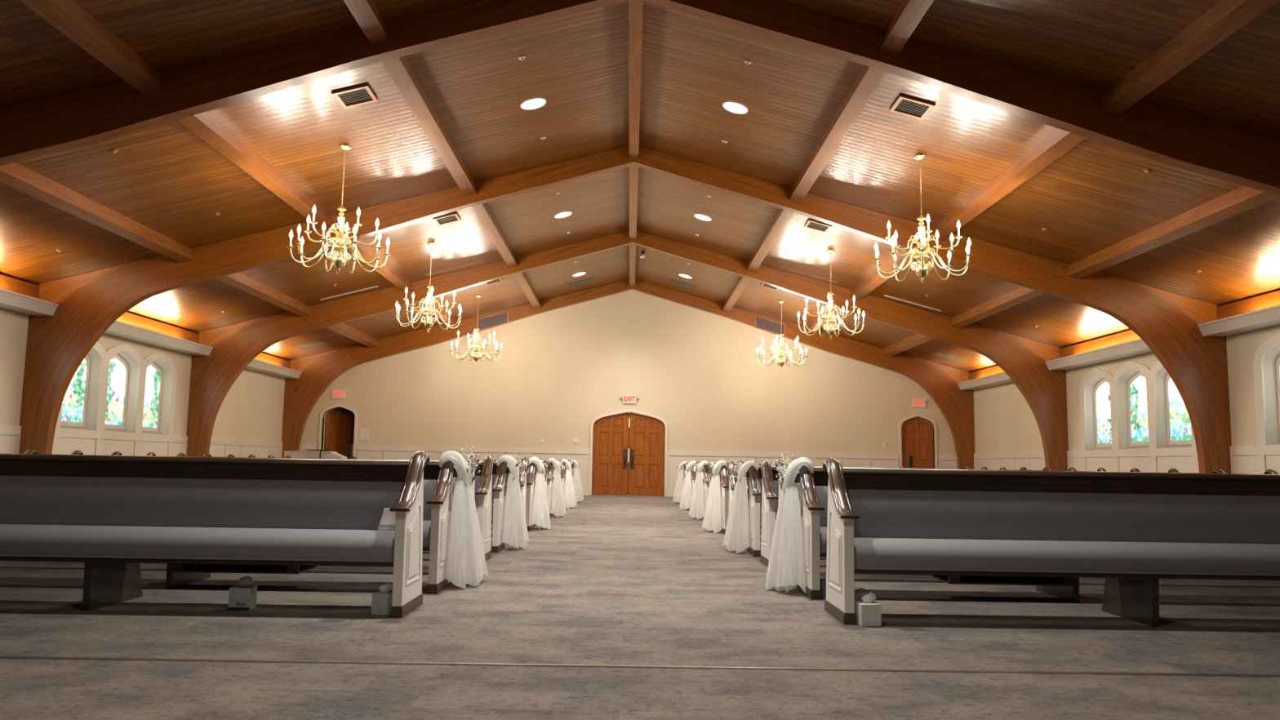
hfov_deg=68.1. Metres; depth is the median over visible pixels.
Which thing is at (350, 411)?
door frame
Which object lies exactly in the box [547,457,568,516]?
bow
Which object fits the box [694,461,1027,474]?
pew
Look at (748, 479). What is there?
cushion
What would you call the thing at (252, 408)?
wall
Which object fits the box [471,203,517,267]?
ceiling beam
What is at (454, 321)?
ceiling beam
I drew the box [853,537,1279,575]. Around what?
seat cushion
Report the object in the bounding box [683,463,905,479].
pew
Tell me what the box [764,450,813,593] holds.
bow
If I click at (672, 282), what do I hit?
ceiling vent
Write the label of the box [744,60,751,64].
sprinkler head
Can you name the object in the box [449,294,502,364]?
brass chandelier
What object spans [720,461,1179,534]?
pew
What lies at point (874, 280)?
ceiling beam
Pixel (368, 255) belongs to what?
ceiling beam
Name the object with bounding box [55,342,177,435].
trim
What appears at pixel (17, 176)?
ceiling beam
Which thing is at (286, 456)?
pew
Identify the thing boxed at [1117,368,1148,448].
window
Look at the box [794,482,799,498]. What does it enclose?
cushion
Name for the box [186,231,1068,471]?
arch
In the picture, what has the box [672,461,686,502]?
bow
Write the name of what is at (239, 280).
ceiling beam
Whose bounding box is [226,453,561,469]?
pew
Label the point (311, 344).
ceiling vent
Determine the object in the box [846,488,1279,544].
cushion
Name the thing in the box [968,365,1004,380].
beam
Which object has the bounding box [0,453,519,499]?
pew
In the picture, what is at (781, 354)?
brass chandelier
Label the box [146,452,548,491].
pew
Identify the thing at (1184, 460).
wainscoting
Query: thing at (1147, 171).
sprinkler head
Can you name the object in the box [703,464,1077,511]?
pew
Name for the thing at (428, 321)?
brass chandelier
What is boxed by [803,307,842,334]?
ceiling beam
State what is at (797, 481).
pew
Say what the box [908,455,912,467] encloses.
stand
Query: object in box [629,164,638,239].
ridge beam
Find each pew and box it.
[0,451,430,617]
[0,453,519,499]
[23,448,528,516]
[30,453,453,594]
[37,453,479,500]
[42,453,495,560]
[46,453,506,552]
[71,450,535,531]
[111,451,542,526]
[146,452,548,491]
[176,453,553,517]
[203,453,556,515]
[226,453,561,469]
[248,454,565,493]
[266,454,568,489]
[284,455,572,465]
[351,456,573,478]
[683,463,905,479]
[685,462,971,469]
[690,466,987,496]
[692,465,1006,493]
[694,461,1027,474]
[698,461,1050,495]
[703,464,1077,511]
[707,461,1106,485]
[713,461,1140,499]
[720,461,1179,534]
[727,460,1225,511]
[736,460,1279,505]
[746,460,1246,556]
[759,459,1243,567]
[775,459,1239,506]
[796,465,1279,602]
[822,457,1279,626]
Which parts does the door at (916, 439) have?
panel, panel, panel, panel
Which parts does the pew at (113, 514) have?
support leg, rail, seat, panel, raised moulding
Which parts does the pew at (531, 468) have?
panel, raised moulding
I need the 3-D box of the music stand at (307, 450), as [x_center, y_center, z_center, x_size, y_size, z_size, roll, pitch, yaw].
[-7.729,2.688,22.680,0.520,1.081,0.376,1,-6,-1]
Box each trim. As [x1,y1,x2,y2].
[0,424,21,453]
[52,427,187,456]
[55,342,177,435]
[208,437,282,457]
[298,444,315,451]
[355,444,590,495]
[666,449,898,496]
[937,453,957,468]
[973,451,1045,470]
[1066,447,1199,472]
[1079,360,1195,450]
[1230,444,1279,474]
[1253,332,1279,444]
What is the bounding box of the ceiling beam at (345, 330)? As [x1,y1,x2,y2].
[325,323,378,347]
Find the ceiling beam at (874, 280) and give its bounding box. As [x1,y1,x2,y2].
[848,249,915,301]
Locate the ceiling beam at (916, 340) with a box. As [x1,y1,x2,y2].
[882,333,933,356]
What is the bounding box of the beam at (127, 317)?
[116,311,199,342]
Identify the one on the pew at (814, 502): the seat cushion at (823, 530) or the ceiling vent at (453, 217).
the seat cushion at (823, 530)
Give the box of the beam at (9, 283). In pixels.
[0,274,39,298]
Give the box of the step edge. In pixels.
[0,656,1279,676]
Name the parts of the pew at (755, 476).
raised moulding, panel, seat, rail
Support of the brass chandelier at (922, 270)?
hanging from the ceiling
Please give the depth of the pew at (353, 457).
21.09 m
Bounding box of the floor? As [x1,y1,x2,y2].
[0,495,1279,719]
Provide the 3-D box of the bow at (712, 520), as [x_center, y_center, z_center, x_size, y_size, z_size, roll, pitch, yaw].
[1.000,1.805,12.611,0.330,0.931,0.755,1,-6,-1]
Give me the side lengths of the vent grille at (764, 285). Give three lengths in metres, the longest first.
0.360 x 0.330 x 0.012 m
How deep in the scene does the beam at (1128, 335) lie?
18.73 m
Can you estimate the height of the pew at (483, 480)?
0.933 m
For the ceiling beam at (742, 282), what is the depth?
23.39 m
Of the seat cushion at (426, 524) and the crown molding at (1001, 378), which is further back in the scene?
the crown molding at (1001, 378)
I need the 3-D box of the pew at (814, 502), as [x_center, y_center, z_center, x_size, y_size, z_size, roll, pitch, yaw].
[4.184,1.214,6.677,6.133,0.933,0.705,1,-6,-1]
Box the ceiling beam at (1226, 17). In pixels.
[1101,0,1279,114]
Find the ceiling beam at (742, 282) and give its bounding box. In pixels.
[722,275,750,312]
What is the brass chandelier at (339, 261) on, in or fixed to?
hanging from the ceiling
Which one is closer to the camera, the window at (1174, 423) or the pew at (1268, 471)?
the pew at (1268, 471)
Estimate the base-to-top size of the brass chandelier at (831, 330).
1.709 m
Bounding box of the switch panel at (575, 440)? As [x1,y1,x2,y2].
[573,438,578,443]
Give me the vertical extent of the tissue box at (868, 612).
0.185 m
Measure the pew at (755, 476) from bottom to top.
0.933 m
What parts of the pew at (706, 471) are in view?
raised moulding, panel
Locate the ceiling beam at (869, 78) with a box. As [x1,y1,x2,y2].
[789,65,886,203]
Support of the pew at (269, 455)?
on the floor
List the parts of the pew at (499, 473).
rail, panel, raised moulding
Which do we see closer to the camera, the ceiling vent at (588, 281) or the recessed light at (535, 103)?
the recessed light at (535, 103)
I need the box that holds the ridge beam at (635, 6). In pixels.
[628,0,643,159]
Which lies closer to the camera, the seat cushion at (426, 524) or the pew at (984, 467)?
the seat cushion at (426, 524)
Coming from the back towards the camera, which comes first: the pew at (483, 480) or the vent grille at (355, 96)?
the vent grille at (355, 96)
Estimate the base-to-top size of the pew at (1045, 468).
0.933 m
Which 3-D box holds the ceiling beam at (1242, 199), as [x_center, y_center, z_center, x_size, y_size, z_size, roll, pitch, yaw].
[6.917,-1.692,12.368,0.237,0.251,5.352,1,-6,-1]
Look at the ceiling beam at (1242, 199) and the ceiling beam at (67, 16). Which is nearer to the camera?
the ceiling beam at (67, 16)
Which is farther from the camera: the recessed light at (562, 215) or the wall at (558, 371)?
the wall at (558, 371)
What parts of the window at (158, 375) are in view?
stained glass, frame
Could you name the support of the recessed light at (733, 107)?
in the ceiling
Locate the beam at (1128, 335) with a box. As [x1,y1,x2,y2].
[1059,329,1140,358]
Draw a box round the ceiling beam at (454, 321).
[418,299,459,328]
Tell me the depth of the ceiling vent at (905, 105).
11.11 m
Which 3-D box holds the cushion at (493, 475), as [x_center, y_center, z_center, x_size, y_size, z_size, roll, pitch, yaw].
[-4.412,1.277,9.579,5.958,0.357,0.096,1,-6,-1]
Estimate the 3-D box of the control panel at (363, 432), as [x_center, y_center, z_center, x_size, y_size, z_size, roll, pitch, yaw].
[-7.509,2.013,25.773,0.270,0.340,0.018,1,-6,-1]
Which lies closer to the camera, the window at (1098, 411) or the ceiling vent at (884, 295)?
the window at (1098, 411)
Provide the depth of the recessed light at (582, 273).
23.89 m
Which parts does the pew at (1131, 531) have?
raised moulding, panel, seat, rail, support leg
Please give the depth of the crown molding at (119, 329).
18.06 m
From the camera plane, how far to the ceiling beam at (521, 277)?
23.36 m
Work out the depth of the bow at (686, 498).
18.22 m
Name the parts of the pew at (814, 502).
raised moulding, panel, seat, rail, support leg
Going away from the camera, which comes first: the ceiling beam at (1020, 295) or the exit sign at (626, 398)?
the ceiling beam at (1020, 295)
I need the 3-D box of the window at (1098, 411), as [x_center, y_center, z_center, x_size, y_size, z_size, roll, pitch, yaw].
[9.292,1.047,18.968,0.210,1.500,1.060,1,-6,-1]
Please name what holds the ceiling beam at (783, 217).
attached to the ceiling
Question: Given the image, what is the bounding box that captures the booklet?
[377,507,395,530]
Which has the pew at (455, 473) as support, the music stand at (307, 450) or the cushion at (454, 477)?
the cushion at (454, 477)
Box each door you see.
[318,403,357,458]
[589,408,667,496]
[898,413,937,468]
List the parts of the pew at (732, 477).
panel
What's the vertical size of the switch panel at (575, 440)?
0.130 m
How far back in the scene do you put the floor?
4.63 m
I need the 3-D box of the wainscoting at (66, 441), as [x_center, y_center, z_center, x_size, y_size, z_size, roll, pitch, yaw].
[-9.584,1.969,17.347,0.034,1.300,5.346,1,-6,-1]
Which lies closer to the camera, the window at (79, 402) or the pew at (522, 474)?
the pew at (522, 474)
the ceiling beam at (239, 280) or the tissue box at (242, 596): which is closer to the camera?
the tissue box at (242, 596)
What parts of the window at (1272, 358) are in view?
sill, frame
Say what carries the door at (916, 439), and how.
in the wall at (558, 371)
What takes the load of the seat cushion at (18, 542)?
on the pew at (113, 514)
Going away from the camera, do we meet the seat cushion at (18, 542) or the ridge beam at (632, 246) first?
the seat cushion at (18, 542)
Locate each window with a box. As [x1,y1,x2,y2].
[60,347,99,430]
[104,351,137,432]
[142,359,171,435]
[1085,375,1111,449]
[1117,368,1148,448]
[1155,366,1191,448]
[1263,343,1279,444]
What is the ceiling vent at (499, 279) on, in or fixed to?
in the ceiling
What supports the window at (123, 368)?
in the wall at (252, 408)
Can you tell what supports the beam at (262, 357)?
attached to the wall at (252, 408)
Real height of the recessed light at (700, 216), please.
0.097 m
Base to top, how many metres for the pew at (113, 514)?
0.933 m
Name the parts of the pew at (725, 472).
raised moulding, panel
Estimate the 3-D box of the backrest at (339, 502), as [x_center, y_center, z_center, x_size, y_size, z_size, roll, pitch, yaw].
[-4.370,0.857,5.720,5.958,0.357,0.096,1,-6,-1]
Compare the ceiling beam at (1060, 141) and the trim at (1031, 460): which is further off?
the trim at (1031, 460)
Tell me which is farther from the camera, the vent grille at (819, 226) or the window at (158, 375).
the window at (158, 375)
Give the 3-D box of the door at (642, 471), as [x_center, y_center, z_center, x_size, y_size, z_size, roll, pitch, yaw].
[-0.307,2.518,25.845,2.110,2.355,0.160,1,-6,-1]
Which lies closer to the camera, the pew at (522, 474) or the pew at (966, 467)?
the pew at (522, 474)
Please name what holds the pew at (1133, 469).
on the floor
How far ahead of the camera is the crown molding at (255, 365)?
23.95 m
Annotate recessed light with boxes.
[520,97,546,110]
[554,211,572,217]
[572,271,586,276]
[678,273,692,278]
[693,213,711,221]
[722,101,748,114]
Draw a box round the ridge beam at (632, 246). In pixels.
[629,244,635,286]
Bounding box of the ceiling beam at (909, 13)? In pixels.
[880,0,933,54]
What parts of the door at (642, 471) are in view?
panel, panel, panel, frame, panel, panel, panel, push plate, push plate, panel, panel, panel, frame, panel, panel, panel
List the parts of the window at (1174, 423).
sill, frame, stained glass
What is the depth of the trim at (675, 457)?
25.81 m
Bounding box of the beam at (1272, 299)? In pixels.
[1216,290,1279,319]
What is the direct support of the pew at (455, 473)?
on the floor
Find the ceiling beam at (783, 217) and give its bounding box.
[746,208,794,272]
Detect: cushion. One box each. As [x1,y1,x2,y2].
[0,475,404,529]
[0,524,395,561]
[422,478,437,520]
[422,520,431,546]
[452,476,457,500]
[474,475,480,507]
[491,474,496,503]
[505,473,508,499]
[746,476,749,503]
[759,478,762,507]
[773,480,778,512]
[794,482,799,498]
[814,484,828,526]
[819,526,826,553]
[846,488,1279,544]
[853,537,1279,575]
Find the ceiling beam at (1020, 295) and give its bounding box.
[950,286,1044,328]
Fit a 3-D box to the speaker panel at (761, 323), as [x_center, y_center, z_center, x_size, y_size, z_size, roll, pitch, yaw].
[3.567,-0.934,26.017,0.840,0.550,0.032,1,-6,-1]
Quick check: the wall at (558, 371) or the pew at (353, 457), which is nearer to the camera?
the pew at (353, 457)
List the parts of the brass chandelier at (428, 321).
arm, arm, arm, arm, arm, arm, arm, arm, arm, arm, arm, arm, arm, arm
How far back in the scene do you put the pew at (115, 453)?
13.41 m
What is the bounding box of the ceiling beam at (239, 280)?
[216,271,311,316]
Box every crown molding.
[0,288,58,315]
[103,320,213,355]
[244,358,302,378]
[957,371,1013,390]
[1044,337,1152,370]
[1197,304,1279,336]
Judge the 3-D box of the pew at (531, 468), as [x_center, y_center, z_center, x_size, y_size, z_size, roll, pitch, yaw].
[-4.444,1.696,12.389,6.133,0.933,0.705,1,-6,-1]
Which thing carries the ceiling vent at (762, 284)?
in the ceiling
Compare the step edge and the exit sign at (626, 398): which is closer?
the step edge
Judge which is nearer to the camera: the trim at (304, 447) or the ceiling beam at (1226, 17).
the ceiling beam at (1226, 17)
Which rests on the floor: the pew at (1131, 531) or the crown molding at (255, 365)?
the pew at (1131, 531)
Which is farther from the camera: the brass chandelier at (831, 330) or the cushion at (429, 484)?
the brass chandelier at (831, 330)
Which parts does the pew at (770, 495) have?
raised moulding, panel, rail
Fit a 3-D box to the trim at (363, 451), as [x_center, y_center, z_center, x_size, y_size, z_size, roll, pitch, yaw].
[-4.535,2.982,25.691,6.330,1.262,0.034,1,-6,-1]
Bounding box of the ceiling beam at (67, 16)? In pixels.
[18,0,163,95]
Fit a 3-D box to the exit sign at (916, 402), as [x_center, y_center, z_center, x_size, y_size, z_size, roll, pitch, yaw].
[7.661,1.191,26.010,0.344,0.230,0.049,1,-6,-1]
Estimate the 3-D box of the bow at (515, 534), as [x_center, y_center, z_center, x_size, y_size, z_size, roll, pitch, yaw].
[-1.302,1.426,9.741,0.320,0.985,0.745,1,-6,-1]
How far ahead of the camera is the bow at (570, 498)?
18.15 m
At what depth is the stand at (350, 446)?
23.09 m
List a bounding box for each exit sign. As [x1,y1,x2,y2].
[331,390,345,398]
[619,395,639,403]
[912,399,925,407]
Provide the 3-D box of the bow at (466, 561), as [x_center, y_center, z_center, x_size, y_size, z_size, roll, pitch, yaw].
[-1.274,1.113,6.873,0.318,0.986,0.757,1,-6,-1]
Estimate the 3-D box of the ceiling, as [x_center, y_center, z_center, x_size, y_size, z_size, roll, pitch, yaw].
[-0.086,-2.551,12.438,19.283,2.671,28.277,1,-6,-1]
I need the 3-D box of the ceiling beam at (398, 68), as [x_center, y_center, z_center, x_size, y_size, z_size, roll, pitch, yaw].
[-2.684,-3.005,12.409,0.237,0.251,5.352,1,-6,-1]
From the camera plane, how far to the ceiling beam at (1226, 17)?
8.25 m
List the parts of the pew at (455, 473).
rail, panel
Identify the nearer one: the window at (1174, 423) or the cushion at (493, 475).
the cushion at (493, 475)
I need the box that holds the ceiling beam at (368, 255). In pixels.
[346,239,413,293]
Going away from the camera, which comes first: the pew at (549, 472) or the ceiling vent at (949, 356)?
the pew at (549, 472)
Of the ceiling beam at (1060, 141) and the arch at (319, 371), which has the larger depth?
the arch at (319, 371)
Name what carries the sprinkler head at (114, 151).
attached to the ceiling
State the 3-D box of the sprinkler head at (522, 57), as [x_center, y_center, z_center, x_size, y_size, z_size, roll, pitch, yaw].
[-1.387,-3.546,11.136,0.083,0.041,0.082,1,-6,-1]
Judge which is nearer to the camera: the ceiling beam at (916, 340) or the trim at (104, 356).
the trim at (104, 356)
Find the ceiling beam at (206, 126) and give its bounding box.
[177,111,333,230]
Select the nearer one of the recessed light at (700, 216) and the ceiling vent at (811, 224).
the ceiling vent at (811, 224)
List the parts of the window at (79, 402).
sill, stained glass, frame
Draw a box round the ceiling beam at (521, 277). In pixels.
[513,271,541,309]
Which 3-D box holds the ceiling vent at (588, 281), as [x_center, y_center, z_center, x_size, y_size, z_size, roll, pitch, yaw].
[-1.535,-2.034,25.033,0.700,0.194,0.620,1,-6,-1]
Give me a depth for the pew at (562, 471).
18.12 m
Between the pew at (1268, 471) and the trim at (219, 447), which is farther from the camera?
the trim at (219, 447)
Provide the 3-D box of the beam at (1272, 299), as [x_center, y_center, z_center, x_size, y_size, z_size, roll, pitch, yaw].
[9.216,-0.988,12.316,0.130,0.278,5.352,1,-6,-1]
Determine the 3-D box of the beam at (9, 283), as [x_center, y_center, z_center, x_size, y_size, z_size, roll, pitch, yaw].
[-9.433,-1.311,12.152,0.130,0.278,5.352,1,-6,-1]
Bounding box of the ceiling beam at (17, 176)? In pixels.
[0,162,193,262]
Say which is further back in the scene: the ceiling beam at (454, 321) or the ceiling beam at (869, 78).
the ceiling beam at (454, 321)
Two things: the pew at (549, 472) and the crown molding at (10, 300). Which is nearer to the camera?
the crown molding at (10, 300)
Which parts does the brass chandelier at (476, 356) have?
arm, arm, arm, arm, arm, arm, arm, arm, arm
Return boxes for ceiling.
[0,0,1279,372]
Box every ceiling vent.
[294,340,328,349]
[320,285,378,300]
[331,84,377,108]
[425,261,483,275]
[432,212,461,226]
[484,278,502,284]
[568,277,595,288]
[668,279,696,290]
[760,283,778,290]
[781,266,837,283]
[804,218,832,232]
[884,295,941,311]
[888,94,935,119]
[931,351,964,360]
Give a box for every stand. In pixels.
[306,449,330,458]
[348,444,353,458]
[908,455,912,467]
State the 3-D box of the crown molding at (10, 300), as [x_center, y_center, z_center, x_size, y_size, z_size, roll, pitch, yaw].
[-9.280,-1.074,12.126,0.445,0.185,5.355,1,-6,-1]
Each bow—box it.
[438,444,488,588]
[496,450,528,549]
[527,456,551,528]
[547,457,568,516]
[562,457,577,508]
[570,459,583,502]
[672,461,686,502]
[679,460,696,509]
[688,460,708,519]
[702,460,728,533]
[722,453,758,553]
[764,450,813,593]
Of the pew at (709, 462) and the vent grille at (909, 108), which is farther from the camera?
the pew at (709, 462)
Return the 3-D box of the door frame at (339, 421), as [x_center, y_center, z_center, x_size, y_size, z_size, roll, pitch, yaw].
[-8.225,2.414,26.165,1.020,2.375,0.942,1,-6,-1]
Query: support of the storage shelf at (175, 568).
attached to the pew at (437, 515)
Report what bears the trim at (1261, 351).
attached to the wall at (1004, 421)
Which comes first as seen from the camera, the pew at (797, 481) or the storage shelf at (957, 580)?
the storage shelf at (957, 580)
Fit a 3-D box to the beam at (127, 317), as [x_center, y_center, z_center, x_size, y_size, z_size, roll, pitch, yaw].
[-9.492,-0.713,17.640,0.130,0.278,5.352,1,-6,-1]
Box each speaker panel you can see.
[477,311,508,330]
[754,315,785,336]
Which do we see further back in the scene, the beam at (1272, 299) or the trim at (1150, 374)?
the trim at (1150, 374)
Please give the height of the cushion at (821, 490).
0.357 m
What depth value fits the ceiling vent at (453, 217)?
16.61 m
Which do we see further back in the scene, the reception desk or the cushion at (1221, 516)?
the reception desk
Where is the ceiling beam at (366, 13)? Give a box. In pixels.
[343,0,388,44]
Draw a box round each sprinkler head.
[110,149,118,153]
[518,55,525,60]
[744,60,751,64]
[1143,168,1151,173]
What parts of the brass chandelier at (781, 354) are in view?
arm, arm, arm, arm, arm, arm, arm, arm, arm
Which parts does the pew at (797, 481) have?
panel, rail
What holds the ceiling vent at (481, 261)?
in the ceiling
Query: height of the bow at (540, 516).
0.940 m
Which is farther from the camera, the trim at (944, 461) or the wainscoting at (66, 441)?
the trim at (944, 461)
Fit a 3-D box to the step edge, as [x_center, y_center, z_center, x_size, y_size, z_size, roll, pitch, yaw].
[-0.080,1.330,4.114,13.000,0.006,0.020,1,-6,-1]
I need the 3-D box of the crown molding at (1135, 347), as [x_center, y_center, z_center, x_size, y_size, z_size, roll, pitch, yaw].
[8.996,-0.157,17.777,0.445,0.185,5.355,1,-6,-1]
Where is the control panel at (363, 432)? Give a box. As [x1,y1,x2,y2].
[358,427,368,439]
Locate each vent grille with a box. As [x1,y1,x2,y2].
[338,88,372,105]
[437,215,457,223]
[487,278,500,283]
[763,283,777,288]
[808,222,827,231]
[895,99,928,116]
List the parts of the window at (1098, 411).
sill, frame, stained glass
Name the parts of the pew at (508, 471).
rail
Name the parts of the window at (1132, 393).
sill, frame, stained glass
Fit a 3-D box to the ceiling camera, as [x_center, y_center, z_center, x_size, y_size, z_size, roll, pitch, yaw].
[0.050,-2.499,22.576,0.128,0.160,0.128,-5,-9,43]
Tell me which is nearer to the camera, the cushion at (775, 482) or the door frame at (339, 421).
the cushion at (775, 482)
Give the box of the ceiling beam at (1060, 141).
[929,128,1085,241]
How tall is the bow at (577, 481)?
0.941 m
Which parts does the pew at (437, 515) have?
support leg, rail, seat, panel, raised moulding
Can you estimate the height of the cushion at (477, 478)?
0.357 m
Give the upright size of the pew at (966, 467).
0.933 m
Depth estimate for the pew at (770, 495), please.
8.49 m
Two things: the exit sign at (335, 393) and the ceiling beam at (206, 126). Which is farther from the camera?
the exit sign at (335, 393)
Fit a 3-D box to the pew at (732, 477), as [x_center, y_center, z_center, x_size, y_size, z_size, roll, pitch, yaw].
[4.132,1.740,11.500,6.133,0.933,0.705,1,-6,-1]
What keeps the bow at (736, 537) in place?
attached to the pew at (755, 476)
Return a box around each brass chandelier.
[287,144,391,274]
[394,241,462,332]
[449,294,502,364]
[755,300,808,368]
[796,248,866,339]
[872,154,973,283]
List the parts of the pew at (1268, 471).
rail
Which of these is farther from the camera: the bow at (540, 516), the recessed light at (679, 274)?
the recessed light at (679, 274)
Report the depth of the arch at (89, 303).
14.95 m
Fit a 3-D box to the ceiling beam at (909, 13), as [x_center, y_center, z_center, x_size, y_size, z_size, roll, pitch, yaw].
[2.585,-3.513,6.966,0.237,0.251,5.352,1,-6,-1]
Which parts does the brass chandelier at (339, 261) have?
bulb, bulb, arm, bulb, arm, arm, arm, bulb, arm, arm, arm, chain, arm, arm, arm, bulb, bulb, arm, arm, arm, arm, bulb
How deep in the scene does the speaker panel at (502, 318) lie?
25.95 m
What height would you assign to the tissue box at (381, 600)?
0.181 m
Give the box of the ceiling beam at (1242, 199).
[1066,186,1279,279]
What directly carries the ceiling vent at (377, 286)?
in the ceiling
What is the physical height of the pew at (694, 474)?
0.933 m
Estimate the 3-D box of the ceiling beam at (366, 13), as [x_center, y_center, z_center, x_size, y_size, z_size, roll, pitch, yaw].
[-2.626,-3.604,6.920,0.237,0.251,5.352,1,-6,-1]
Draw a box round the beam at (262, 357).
[254,352,290,368]
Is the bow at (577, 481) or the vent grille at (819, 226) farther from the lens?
the bow at (577, 481)
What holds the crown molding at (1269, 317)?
attached to the wall at (1004, 421)
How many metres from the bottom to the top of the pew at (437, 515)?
0.933 m
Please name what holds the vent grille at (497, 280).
attached to the ceiling vent at (499, 279)
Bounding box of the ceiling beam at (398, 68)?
[382,56,476,196]
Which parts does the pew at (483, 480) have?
rail, panel, raised moulding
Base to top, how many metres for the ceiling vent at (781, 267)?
0.324 m
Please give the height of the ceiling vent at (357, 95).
0.131 m
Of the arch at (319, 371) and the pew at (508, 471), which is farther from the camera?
the arch at (319, 371)
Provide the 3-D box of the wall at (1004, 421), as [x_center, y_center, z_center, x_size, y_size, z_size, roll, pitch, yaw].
[9.379,0.623,12.194,0.250,3.474,28.277,1,-6,-1]
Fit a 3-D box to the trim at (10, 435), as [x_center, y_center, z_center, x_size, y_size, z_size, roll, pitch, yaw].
[-9.525,1.371,11.858,0.034,1.300,5.346,1,-6,-1]
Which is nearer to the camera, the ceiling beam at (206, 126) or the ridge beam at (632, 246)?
the ceiling beam at (206, 126)
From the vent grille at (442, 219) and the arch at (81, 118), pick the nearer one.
the arch at (81, 118)
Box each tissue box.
[227,575,257,610]
[371,582,392,615]
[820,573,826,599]
[854,591,881,626]
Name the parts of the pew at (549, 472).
panel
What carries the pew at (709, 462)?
on the floor
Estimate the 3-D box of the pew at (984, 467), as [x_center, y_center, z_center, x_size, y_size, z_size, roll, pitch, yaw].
[4.049,2.581,19.217,6.133,0.933,0.705,1,-6,-1]
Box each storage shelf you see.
[170,563,316,573]
[932,574,1075,586]
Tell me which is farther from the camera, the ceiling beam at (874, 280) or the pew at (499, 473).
the ceiling beam at (874, 280)
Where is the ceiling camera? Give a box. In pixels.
[639,251,644,258]
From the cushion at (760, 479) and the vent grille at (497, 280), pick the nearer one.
the cushion at (760, 479)
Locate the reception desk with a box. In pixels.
[283,450,346,458]
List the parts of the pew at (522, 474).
panel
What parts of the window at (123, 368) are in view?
sill, stained glass, frame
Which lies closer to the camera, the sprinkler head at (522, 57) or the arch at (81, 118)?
the arch at (81, 118)
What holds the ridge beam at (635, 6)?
attached to the ceiling
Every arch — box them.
[0,0,1279,196]
[18,146,1231,473]
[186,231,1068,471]
[281,279,974,469]
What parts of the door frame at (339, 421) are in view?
panel, panel, frame, panel, panel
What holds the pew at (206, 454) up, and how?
on the floor
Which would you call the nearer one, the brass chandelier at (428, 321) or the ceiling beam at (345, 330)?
the brass chandelier at (428, 321)
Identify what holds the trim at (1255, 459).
attached to the wall at (1004, 421)
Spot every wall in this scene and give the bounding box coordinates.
[0,308,284,441]
[300,289,955,496]
[973,324,1279,453]
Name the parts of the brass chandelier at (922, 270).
bulb, bulb, bulb, arm, arm, arm, arm, arm, arm, chain, arm, bulb, arm, bulb, arm, arm, arm, arm, arm, arm, bulb, bulb, bulb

